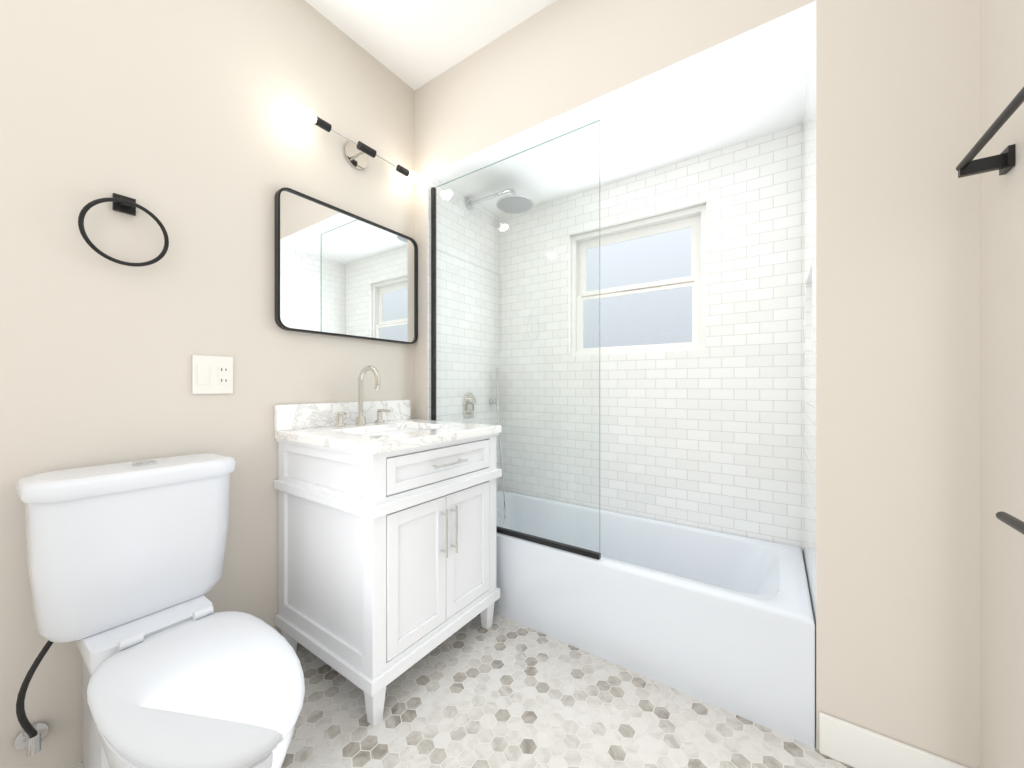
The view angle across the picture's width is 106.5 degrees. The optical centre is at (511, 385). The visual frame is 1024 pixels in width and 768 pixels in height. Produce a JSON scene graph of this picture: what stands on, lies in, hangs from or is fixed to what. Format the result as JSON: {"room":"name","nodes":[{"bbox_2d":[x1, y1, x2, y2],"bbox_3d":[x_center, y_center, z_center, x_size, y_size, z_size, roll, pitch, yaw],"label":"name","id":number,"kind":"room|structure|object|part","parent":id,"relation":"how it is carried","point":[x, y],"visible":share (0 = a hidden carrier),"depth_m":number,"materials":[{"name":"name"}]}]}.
{"room":"bathroom","nodes":[
{"label":"bathroom","id":0,"kind":"room"},
{"bbox_2d":[0,0,414,767],"bbox_3d":[-1.276,-0.271,1.062,0.100,2.645,2.510,0,0,34],"label":"wall","id":1,"kind":"structure","parent":0,"point":[192,130],"depth_m":1.22,"materials":[{"name":"paint"}]},
{"bbox_2d":[78,193,168,266],"bbox_3d":[-1.141,-0.457,1.131,0.041,0.209,0.191,0,0,34],"label":"towel ring","id":2,"kind":"object","parent":1,"relation":"attached to","point":[124,204],"visible":0.96,"depth_m":1.12,"materials":[{"name":"black metal"}]},
{"bbox_2d":[192,355,232,393],"bbox_3d":[-1.030,-0.036,1.321,0.010,0.130,0.115,0,0,34],"label":"switch plate","id":3,"kind":"object","parent":1,"relation":"attached to","point":[212,374],"visible":1,"depth_m":1.32,"materials":[{"name":"plastic"}]},
{"bbox_2d":[275,187,417,343],"bbox_3d":[-0.713,-0.497,1.766,0.028,0.558,0.700,0,0,34],"label":"mirror","id":4,"kind":"object","parent":1,"relation":"attached to","point":[340,272],"visible":0.98,"depth_m":1.69,"materials":[{"name":"black mirror"}]},
{"bbox_2d":[297,107,418,181],"bbox_3d":[-0.681,-1.064,1.745,0.106,0.116,0.604,0,0,34],"label":"sconce","id":5,"kind":"object","parent":1,"relation":"attached to","point":[356,153],"visible":1,"depth_m":1.74,"materials":[{"name":"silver metal"}]},
{"bbox_2d":[305,0,555,90],"bbox_3d":[-0.195,-1.643,0.767,2.217,0.100,3.245,0,0,34],"label":"ceiling","id":6,"kind":"structure","parent":0,"point":[414,45],"depth_m":1.70,"materials":[{"name":"paint"}]},
{"bbox_2d":[415,83,498,490],"bbox_3d":[-0.318,-0.271,2.372,0.200,2.645,0.735,0,0,34],"label":"wall","id":7,"kind":"structure","parent":0,"point":[426,182],"depth_m":2.17,"materials":[{"name":"tile"}]},
{"bbox_2d":[464,392,476,417],"bbox_3d":[-0.240,0.117,2.268,0.044,0.150,0.086,0,0,34],"label":"valve","id":8,"kind":"object","parent":7,"relation":"attached to","point":[471,402],"depth_m":2.26,"materials":[{"name":"silver metal"}]},
{"bbox_2d":[489,367,505,524],"bbox_3d":[-0.107,0.363,2.356,0.165,0.952,0.194,0,0,34],"label":"shower","id":9,"kind":"object","parent":7,"relation":"attached to","point":[496,402],"depth_m":2.41,"materials":[{"name":"silver metal"}]},
{"bbox_2d":[465,189,533,213],"bbox_3d":[-0.079,-1.045,2.158,0.436,0.123,0.204,0,0,34],"label":"shower head","id":10,"kind":"object","parent":7,"relation":"attached to","point":[515,203],"depth_m":2.10},
{"bbox_2d":[68,613,852,767],"bbox_3d":[-0.195,1.102,0.767,2.217,0.100,3.245,0,0,34],"label":"floor","id":11,"kind":"structure","parent":0,"point":[502,692],"depth_m":1.20,"materials":[{"name":"tile"}]},
{"bbox_2d":[14,453,304,767],"bbox_3d":[-0.789,0.635,0.903,0.876,0.834,0.426,0,0,34],"label":"toilet","id":12,"kind":"object","parent":11,"relation":"on","point":[125,562],"visible":1,"depth_m":0.92,"materials":[{"name":"ceramic"}]},
{"bbox_3d":[-1.052,0.420,1.084,0.231,0.404,0.424,0,0,34],"label":"tank","id":13,"kind":"part","parent":12,"relation":"part of","materials":[{"name":"ceramic"}]},
{"bbox_3d":[-0.654,0.628,0.824,0.565,0.054,0.318,0,0,34],"label":"seat","id":14,"kind":"part","parent":12,"relation":"part of","materials":[{"name":"plastic"}]},
{"bbox_2d":[274,365,501,726],"bbox_3d":[-0.477,0.482,1.577,0.632,1.139,0.661,0,0,34],"label":"bathroom vanity","id":15,"kind":"object","parent":11,"relation":"on","point":[386,542],"visible":1,"depth_m":1.35,"materials":[{"name":"paint"}]},
{"bbox_2d":[333,365,390,426],"bbox_3d":[-0.632,0.044,1.683,0.159,0.263,0.246,0,0,34],"label":"faucet","id":16,"kind":"object","parent":15,"relation":"on","point":[360,421],"depth_m":1.70,"materials":[{"name":"silver metal"}]},
{"bbox_3d":[-0.230,0.452,1.407,0.032,0.340,0.170,0,0,34],"label":"handle","id":17,"kind":"part","parent":15,"relation":"part of","materials":[{"name":"silver metal"}]},
{"bbox_2d":[493,490,814,746],"bbox_3d":[0.398,0.870,1.821,1.600,0.365,0.631,0,0,34],"label":"bathtub","id":18,"kind":"object","parent":11,"relation":"on","point":[724,621],"visible":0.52,"depth_m":1.44,"materials":[{"name":"ceramic"}]},
{"bbox_2d":[431,120,600,559],"bbox_3d":[-0.038,-0.181,1.776,0.934,1.734,0.020,0,0,34],"label":"glass","id":19,"kind":"object","parent":18,"relation":"on","point":[559,545],"visible":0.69,"depth_m":1.71,"materials":[{"name":"clear glass"}]},
{"bbox_2d":[428,0,815,216],"bbox_3d":[0.426,-1.353,1.863,1.604,0.480,0.735,0,0,34],"label":"wall","id":20,"kind":"structure","parent":0,"point":[650,85],"depth_m":1.59,"materials":[{"name":"paint"}]},
{"bbox_2d":[499,124,802,550],"bbox_3d":[0.605,-0.030,2.125,1.604,2.165,0.100,0,0,34],"label":"wall","id":21,"kind":"structure","parent":0,"point":[710,437],"depth_m":1.88,"materials":[{"name":"tile"}]},
{"bbox_2d":[571,205,705,355],"bbox_3d":[0.670,-0.526,2.094,0.725,0.712,0.067,0,0,34],"label":"window","id":22,"kind":"structure","parent":21,"relation":"in","point":[652,284],"depth_m":2.06,"materials":[{"name":"white glass"}]},
{"bbox_3d":[0.672,-0.510,2.098,0.589,0.592,0.032,0,0,34],"label":"glass","id":23,"kind":"part","parent":22,"relation":"part of","materials":[{"name":"clear glass"}]},
{"bbox_2d":[803,0,980,767],"bbox_3d":[1.258,-0.271,1.293,0.413,2.645,0.735,0,0,34],"label":"wall","id":24,"kind":"structure","parent":0,"point":[892,362],"depth_m":1.01,"materials":[{"name":"paint"}]},
{"bbox_2d":[819,712,968,767],"bbox_3d":[1.007,0.995,1.011,0.306,0.115,0.012,0,0,34],"label":"baseboard","id":25,"kind":"structure","parent":24,"relation":"attached to","point":[849,744],"depth_m":1.04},
{"bbox_2d":[981,0,1023,767],"bbox_3d":[0.470,-0.271,-0.134,0.100,2.645,2.510,0,0,34],"label":"wall","id":26,"kind":"structure","parent":0,"point":[1002,418],"depth_m":0.84,"materials":[{"name":"paint"}]},
{"bbox_2d":[956,87,1023,177],"bbox_3d":[0.852,-0.478,0.581,0.076,0.045,0.650,0,0,34],"label":"towel bar","id":27,"kind":"object","parent":26,"relation":"attached to","point":[1003,162],"visible":1,"depth_m":0.80,"materials":[{"name":"black metal"}]},
{"bbox_2d":[996,511,1023,534],"bbox_3d":[0.884,0.242,0.625,0.074,0.064,0.164,0,0,34],"label":"handle","id":28,"kind":"object","parent":26,"relation":"attached to","point":[1013,522],"visible":1,"depth_m":0.67,"materials":[{"name":"black metal"}]}
]}

